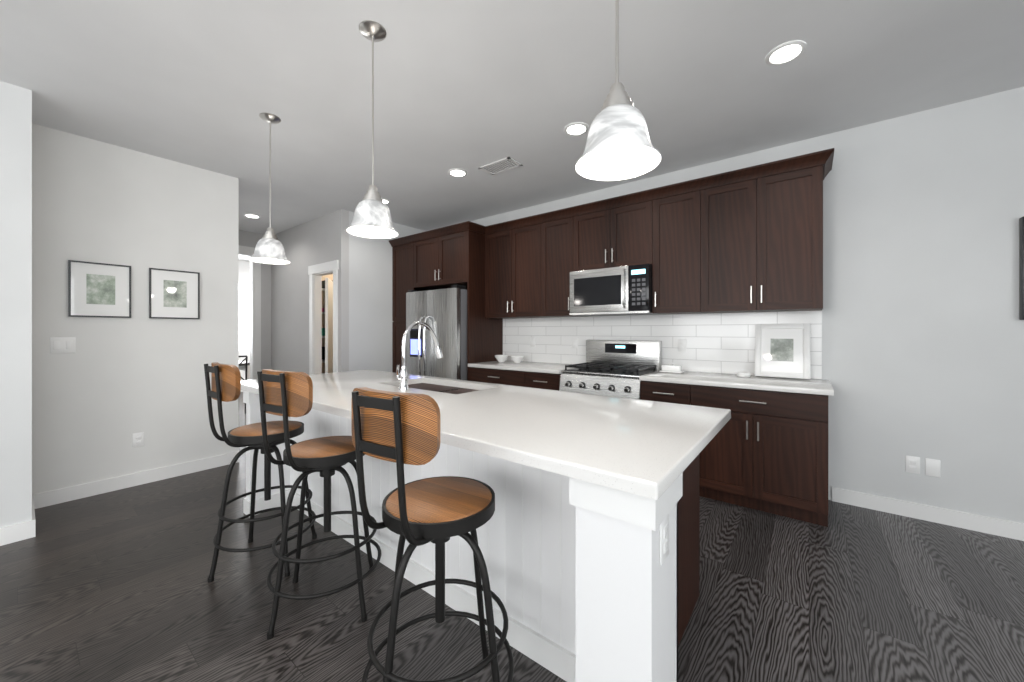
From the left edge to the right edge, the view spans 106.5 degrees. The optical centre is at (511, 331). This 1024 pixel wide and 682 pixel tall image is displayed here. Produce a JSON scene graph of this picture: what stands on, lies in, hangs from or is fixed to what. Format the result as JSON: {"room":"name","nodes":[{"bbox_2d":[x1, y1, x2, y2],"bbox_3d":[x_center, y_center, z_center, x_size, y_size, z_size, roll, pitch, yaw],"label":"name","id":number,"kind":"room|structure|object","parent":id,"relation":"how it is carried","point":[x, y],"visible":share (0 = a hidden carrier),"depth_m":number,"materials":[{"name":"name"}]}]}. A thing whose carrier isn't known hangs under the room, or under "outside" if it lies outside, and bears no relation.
{"room":"kitchen","nodes":[
{"label":"kitchen","id":0,"kind":"room"},
{"bbox_2d":[0,81,31,527],"bbox_3d":[-4.551,-0.110,0.904,0.600,2.800,4.250,0,0,38],"label":"wall","id":1,"kind":"structure","parent":0,"point":[15,304],"depth_m":2.35,"materials":[{"name":"paint"}]},
{"bbox_2d":[0,515,35,545],"bbox_3d":[-4.295,1.238,0.733,0.014,0.105,4.234,0,0,38],"label":"baseboard","id":2,"kind":"structure","parent":1,"relation":"attached to","point":[24,530],"depth_m":2.35,"materials":[{"name":"white wood"}]},
{"bbox_2d":[32,494,39,514],"bbox_3d":[-3.244,1.238,2.589,0.540,0.105,0.014,0,0,38],"label":"baseboard","id":3,"kind":"structure","parent":1,"relation":"attached to","point":[35,498],"depth_m":2.78,"materials":[{"name":"white wood"}]},
{"bbox_2d":[36,451,238,507],"bbox_3d":[-3.088,1.238,3.268,0.014,0.105,1.280,0,0,38],"label":"baseboard","id":4,"kind":"structure","parent":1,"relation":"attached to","point":[53,497],"depth_m":3.17,"materials":[{"name":"white wood"}]},
{"bbox_2d":[32,123,238,494],"bbox_3d":[-4.434,-0.110,1.623,0.143,2.800,5.530,0,0,38],"label":"wall","id":5,"kind":"structure","parent":0,"point":[106,391],"depth_m":3.15,"materials":[{"name":"paint"}]},
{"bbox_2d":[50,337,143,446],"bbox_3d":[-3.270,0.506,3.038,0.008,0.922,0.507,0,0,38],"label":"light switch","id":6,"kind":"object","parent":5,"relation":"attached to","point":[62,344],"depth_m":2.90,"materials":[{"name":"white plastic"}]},
{"bbox_2d":[239,260,249,391],"bbox_3d":[-6.320,-0.110,7.434,0.100,2.800,3.400,0,0,38],"label":"wall","id":7,"kind":"structure","parent":0,"point":[244,271],"depth_m":8.16,"materials":[{"name":"white paint"}]},
{"bbox_2d":[239,283,247,349],"bbox_3d":[-6.275,-0.310,7.398,0.005,1.400,2.000,0,0,38],"label":"window","id":8,"kind":"structure","parent":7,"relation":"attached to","point":[243,316],"depth_m":8.13,"materials":[{"name":"white"}]},
{"bbox_2d":[239,230,270,370],"bbox_3d":[-3.769,-0.110,6.170,0.120,2.800,2.470,0,0,38],"label":"wall","id":9,"kind":"structure","parent":0,"point":[249,239],"depth_m":5.96,"materials":[{"name":"paint"}]},
{"bbox_2d":[239,245,260,379],"bbox_3d":[-4.213,0.007,5.578,0.144,2.565,0.970,0,0,38],"label":"door frame","id":10,"kind":"structure","parent":9,"relation":"attached to","point":[255,267],"depth_m":5.86,"materials":[{"name":"white wood"}]},
{"bbox_2d":[271,209,348,374],"bbox_3d":[-2.922,-0.110,5.418,2.140,2.800,0.100,0,0,38],"label":"wall","id":11,"kind":"structure","parent":0,"point":[322,239],"depth_m":5.37,"materials":[{"name":"paint"}]},
{"bbox_2d":[308,260,338,374],"bbox_3d":[-2.436,0.203,5.026,0.770,2.175,0.124,0,0,38],"label":"door frame","id":12,"kind":"structure","parent":11,"relation":"attached to","point":[316,272],"depth_m":5.16,"materials":[{"name":"white wood"}]},
{"bbox_2d":[325,278,332,372],"bbox_3d":[-2.637,0.269,5.533,0.175,2.018,0.545,0,0,-17],"label":"pantry door","id":13,"kind":"structure","parent":11,"relation":"in","point":[328,325],"depth_m":5.33,"materials":[{"name":"white wood"}]},
{"bbox_2d":[322,274,332,373],"bbox_3d":[-2.836,-0.110,6.215,0.100,2.800,1.255,0,0,38],"label":"wall","id":14,"kind":"structure","parent":0,"point":[330,276],"depth_m":5.99,"materials":[{"name":"paint"}]},
{"bbox_2d":[322,280,332,362],"bbox_3d":[-2.689,0.077,6.102,0.265,2.034,1.247,0,0,38],"label":"pantry shelves","id":15,"kind":"object","parent":14,"relation":"attached to","point":[323,330],"visible":0.02,"depth_m":5.86,"materials":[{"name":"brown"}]},
{"bbox_2d":[349,211,425,371],"bbox_3d":[-1.700,-0.110,5.330,0.100,2.800,1.260,0,0,38],"label":"wall","id":16,"kind":"structure","parent":0,"point":[370,304],"depth_m":5.05,"materials":[{"name":"paint"}]},
{"bbox_2d":[0,392,1023,681],"bbox_3d":[-2.605,1.320,1.780,12.900,0.060,8.220,0,0,38],"label":"floor","id":17,"kind":"structure","parent":0,"point":[112,586],"depth_m":1.81,"materials":[{"name":"black wood"}]},
{"bbox_2d":[239,355,247,413],"bbox_3d":[-4.411,0.834,5.952,0.433,0.913,0.400,0,0,38],"label":"dining chair","id":18,"kind":"object","parent":17,"relation":"on","point":[246,358],"visible":0.12,"depth_m":5.97,"materials":[{"name":"black metal"}]},
{"bbox_2d":[239,361,249,379],"bbox_3d":[-5.126,0.910,6.444,1.200,0.760,1.000,0,0,38],"label":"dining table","id":19,"kind":"object","parent":17,"relation":"on","point":[242,365],"depth_m":6.44,"materials":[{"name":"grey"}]},
{"bbox_2d":[204,362,316,582],"bbox_3d":[-1.395,0.730,2.183,0.552,1.120,0.551,0,0,38],"label":"stool","id":20,"kind":"object","parent":17,"relation":"on","point":[225,383],"visible":0.85,"depth_m":2.04,"materials":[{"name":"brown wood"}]},
{"bbox_2d":[257,369,380,639],"bbox_3d":[-0.888,0.730,1.841,0.552,1.120,0.551,0,0,30],"label":"stool","id":21,"kind":"object","parent":17,"relation":"on","point":[285,394],"visible":0.92,"depth_m":1.68,"materials":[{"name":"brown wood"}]},
{"bbox_2d":[389,236,424,372],"bbox_3d":[-1.281,0.022,5.402,0.466,2.536,0.628,0,0,38],"label":"tall cabinet","id":22,"kind":"object","parent":17,"relation":"on","point":[402,250],"depth_m":5.20,"materials":[{"name":"brown wood"}]},
{"bbox_2d":[351,387,513,681],"bbox_3d":[-0.239,0.730,1.274,0.552,1.120,0.551,0,0,32],"label":"stool","id":23,"kind":"object","parent":17,"relation":"on","point":[399,429],"visible":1,"depth_m":1.12,"materials":[{"name":"brown wood"}]},
{"bbox_2d":[406,285,466,379],"bbox_3d":[-0.786,0.383,4.852,0.920,1.815,0.836,0,0,38],"label":"refrigerator","id":24,"kind":"object","parent":17,"relation":"on","point":[442,313],"visible":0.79,"depth_m":4.49,"materials":[{"name":"grey metal"}]},
{"bbox_2d":[241,321,730,681],"bbox_3d":[-0.519,0.611,2.317,3.080,1.359,1.125,0,0,38],"label":"kitchen island","id":25,"kind":"object","parent":17,"relation":"on","point":[592,491],"visible":0.85,"depth_m":1.49,"materials":[{"name":"white stone"}]},
{"bbox_2d":[660,514,668,565],"bbox_3d":[0.425,0.575,1.063,0.008,0.120,0.075,0,0,38],"label":"outlet","id":26,"kind":"object","parent":25,"relation":"attached to","point":[664,539],"visible":0.92,"depth_m":1.05,"materials":[{"name":"white plastic"}]},
{"bbox_2d":[467,364,528,386],"bbox_3d":[0.034,0.851,4.383,0.858,0.880,0.628,0,0,38],"label":"base cabinet","id":27,"kind":"object","parent":17,"relation":"on","point":[487,375],"depth_m":4.13,"materials":[{"name":"brown wood"}]},
{"bbox_2d":[469,360,572,375],"bbox_3d":[0.166,0.390,4.268,1.209,0.038,0.648,0,0,38],"label":"countertop","id":28,"kind":"structure","parent":27,"relation":"on","point":[525,365],"depth_m":4.13,"materials":[{"name":"white stone"}]},
{"bbox_2d":[495,355,507,361],"bbox_3d":[-0.125,0.330,4.603,0.170,0.079,0.170,0,0,38],"label":"bowl","id":29,"kind":"object","parent":28,"relation":"on","point":[501,358],"visible":1,"depth_m":4.55,"materials":[{"name":"white ceramic"}]},
{"bbox_2d":[510,356,523,362],"bbox_3d":[0.061,0.330,4.484,0.170,0.079,0.170,0,0,38],"label":"bowl","id":30,"kind":"object","parent":28,"relation":"on","point":[517,359],"visible":1,"depth_m":4.43,"materials":[{"name":"white ceramic"}]},
{"bbox_2d":[529,372,560,390],"bbox_3d":[0.464,0.851,4.050,0.467,0.880,0.628,0,0,38],"label":"base cabinet","id":31,"kind":"object","parent":17,"relation":"on","point":[542,380],"depth_m":3.76,"materials":[{"name":"brown wood"}]},
{"bbox_2d":[559,340,661,398],"bbox_3d":[0.924,0.690,3.631,0.766,1.200,0.705,0,0,38],"label":"range","id":32,"kind":"object","parent":17,"relation":"on","point":[615,368],"visible":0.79,"depth_m":3.62,"materials":[{"name":"silver metal"}]},
{"bbox_2d":[640,380,700,495],"bbox_3d":[1.437,0.851,3.295,0.448,0.880,0.628,0,0,38],"label":"base cabinet","id":33,"kind":"object","parent":17,"relation":"on","point":[687,394],"depth_m":3.02,"materials":[{"name":"brown wood"}]},
{"bbox_2d":[701,388,827,526],"bbox_3d":[1.867,0.851,2.961,0.879,0.880,0.628,0,0,38],"label":"base cabinet","id":34,"kind":"object","parent":17,"relation":"on","point":[771,455],"depth_m":2.64,"materials":[{"name":"brown wood"}]},
{"bbox_2d":[639,372,832,395],"bbox_3d":[1.740,0.390,3.047,1.235,0.038,0.648,0,0,38],"label":"countertop","id":35,"kind":"structure","parent":34,"relation":"on","point":[807,387],"depth_m":2.86,"materials":[{"name":"white stone"}]},
{"bbox_2d":[659,363,683,372],"bbox_3d":[1.444,0.327,3.461,0.190,0.084,0.100,0,0,38],"label":"butter dish","id":36,"kind":"object","parent":35,"relation":"on","point":[673,368],"visible":1,"depth_m":3.43,"materials":[{"name":"white ceramic"}]},
{"bbox_2d":[737,372,750,376],"bbox_3d":[1.887,0.352,3.118,0.098,0.034,0.098,0,0,38],"label":"smart speaker","id":37,"kind":"object","parent":35,"relation":"on","point":[743,374],"visible":1,"depth_m":3.08},
{"bbox_2d":[755,324,809,378],"bbox_3d":[2.157,0.154,3.058,0.360,0.430,0.025,0,-9,38],"label":"framed picture","id":38,"kind":"object","parent":35,"relation":"on","point":[782,350],"visible":0.98,"depth_m":3.05,"materials":[{"name":"white"}]},
{"bbox_2d":[0,0,1023,260],"bbox_3d":[-2.605,-1.540,1.780,12.900,0.060,8.220,0,0,38],"label":"ceiling","id":39,"kind":"structure","parent":0,"point":[470,86],"depth_m":2.30,"materials":[{"name":"paint"}]},
{"bbox_2d":[244,214,259,217],"bbox_3d":[-3.397,-1.505,5.002,0.184,0.009,0.184,0,0,38],"label":"recessed light","id":40,"kind":"object","parent":39,"relation":"in","point":[251,215],"visible":0.96,"depth_m":4.99,"materials":[{"name":"white plastic"}]},
{"bbox_2d":[249,113,289,263],"bbox_3d":[-1.710,-1.002,2.706,0.246,1.014,0.246,0,0,38],"label":"pendant light","id":41,"kind":"object","parent":39,"relation":"hanging from","point":[269,248],"visible":1,"depth_m":2.68,"materials":[{"name":"white glass"}]},
{"bbox_2d":[346,20,397,238],"bbox_3d":[-0.699,-1.002,1.922,0.246,1.014,0.246,0,0,38],"label":"pendant light","id":42,"kind":"object","parent":39,"relation":"hanging from","point":[372,218],"visible":1,"depth_m":1.89,"materials":[{"name":"white glass"}]},
{"bbox_2d":[381,198,389,203],"bbox_3d":[-1.508,-1.505,4.435,0.184,0.009,0.184,0,0,38],"label":"recessed light","id":43,"kind":"object","parent":39,"relation":"in","point":[385,201],"visible":0.42,"depth_m":4.43,"materials":[{"name":"white"}]},
{"bbox_2d":[448,169,466,176],"bbox_3d":[-0.517,-1.505,3.641,0.184,0.009,0.184,0,0,38],"label":"recessed light","id":44,"kind":"object","parent":39,"relation":"in","point":[457,172],"visible":0.98,"depth_m":3.62,"materials":[{"name":"white plastic"}]},
{"bbox_2d":[478,157,522,175],"bbox_3d":[-0.107,-1.506,3.500,0.360,0.008,0.200,0,0,38],"label":"ceiling vent","id":45,"kind":"object","parent":39,"relation":"in","point":[501,166],"visible":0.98,"depth_m":3.49,"materials":[{"name":"white metal"}]},
{"bbox_2d":[564,122,588,135],"bbox_3d":[0.480,-1.505,2.855,0.184,0.009,0.184,0,0,38],"label":"recessed light","id":46,"kind":"object","parent":39,"relation":"in","point":[576,128],"visible":1,"depth_m":2.84,"materials":[{"name":"white plastic"}]},
{"bbox_2d":[575,0,660,180],"bbox_3d":[0.312,-1.002,1.137,0.246,1.014,0.246,0,0,38],"label":"pendant light","id":47,"kind":"object","parent":39,"relation":"hanging from","point":[619,145],"visible":1,"depth_m":1.11,"materials":[{"name":"white glass"}]},
{"bbox_2d":[765,40,806,65],"bbox_3d":[1.484,-1.505,2.076,0.184,0.009,0.184,0,0,38],"label":"recessed light","id":48,"kind":"object","parent":39,"relation":"in","point":[786,52],"visible":1,"depth_m":2.06,"materials":[{"name":"white plastic"}]},
{"bbox_2d":[678,339,685,350],"bbox_3d":[1.585,0.130,3.561,0.070,0.115,0.008,0,0,38],"label":"outlet","id":49,"kind":"object","parent":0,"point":[681,344],"visible":1,"depth_m":3.56,"materials":[{"name":"white plastic"}]},
{"bbox_2d":[470,87,1023,522],"bbox_3d":[1.829,-0.110,3.467,7.960,2.800,0.120,0,0,38],"label":"wall","id":50,"kind":"structure","parent":0,"point":[923,336],"depth_m":2.62,"materials":[{"name":"paint"}]},
{"bbox_2d":[413,221,484,291],"bbox_3d":[-0.709,-0.907,4.959,0.980,0.676,0.628,0,0,38],"label":"upper cabinet","id":51,"kind":"object","parent":50,"relation":"attached to","point":[443,258],"depth_m":4.60,"materials":[{"name":"brown wood"}]},
{"bbox_2d":[485,213,552,319],"bbox_3d":[0.123,-0.703,4.491,0.868,1.086,0.348,0,0,38],"label":"upper cabinet","id":52,"kind":"object","parent":50,"relation":"attached to","point":[514,249],"depth_m":4.34,"materials":[{"name":"brown wood"}]},
{"bbox_2d":[545,208,588,319],"bbox_3d":[0.573,-0.703,4.142,0.509,1.086,0.348,0,0,38],"label":"upper cabinet","id":53,"kind":"object","parent":50,"relation":"attached to","point":[561,225],"depth_m":3.99,"materials":[{"name":"brown wood"}]},
{"bbox_2d":[577,189,652,270],"bbox_3d":[1.040,-0.920,3.780,0.793,0.651,0.348,0,0,38],"label":"upper cabinet","id":54,"kind":"object","parent":50,"relation":"attached to","point":[617,232],"depth_m":3.60,"materials":[{"name":"brown wood"}]},
{"bbox_2d":[570,264,657,315],"bbox_3d":[0.996,-0.377,3.723,0.785,0.430,0.472,0,0,38],"label":"over-the-range microwave","id":55,"kind":"object","parent":54,"relation":"attached to","point":[619,291],"visible":1,"depth_m":3.55,"materials":[{"name":"silver metal"}]},
{"bbox_2d":[645,176,712,315],"bbox_3d":[1.508,-0.703,3.416,0.510,1.086,0.348,0,0,38],"label":"upper cabinet","id":56,"kind":"object","parent":50,"relation":"attached to","point":[680,266],"depth_m":3.26,"materials":[{"name":"brown wood"}]},
{"bbox_2d":[709,152,824,315],"bbox_3d":[1.951,-0.703,3.073,0.845,1.086,0.348,0,0,38],"label":"upper cabinet","id":57,"kind":"object","parent":50,"relation":"attached to","point":[733,258],"depth_m":2.88,"materials":[{"name":"brown wood"}]},
{"bbox_2d":[906,456,919,473],"bbox_3d":[2.777,0.925,2.650,0.070,0.115,0.008,0,0,38],"label":"outlet","id":58,"kind":"object","parent":50,"relation":"attached to","point":[912,464],"visible":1,"depth_m":2.65,"materials":[{"name":"white plastic"}]},
{"bbox_2d":[832,487,1023,540],"bbox_3d":[3.632,1.238,1.983,3.030,0.105,0.014,0,0,38],"label":"baseboard","id":59,"kind":"structure","parent":50,"relation":"attached to","point":[930,513],"depth_m":2.59,"materials":[{"name":"white"}]},
{"bbox_2d":[925,458,940,476],"bbox_3d":[2.853,0.925,2.592,0.070,0.115,0.006,0,0,38],"label":"outlet","id":60,"kind":"object","parent":50,"relation":"attached to","point":[932,467],"visible":1,"depth_m":2.59,"materials":[{"name":"white plastic"}]},
{"bbox_2d":[1019,216,1023,319],"bbox_3d":[3.569,-0.385,2.007,1.120,0.630,0.051,0,0,38],"label":"wall-mounted tv","id":61,"kind":"object","parent":50,"relation":"attached to","point":[1021,268],"visible":1,"depth_m":2.34,"materials":[{"name":"black"}]}
]}

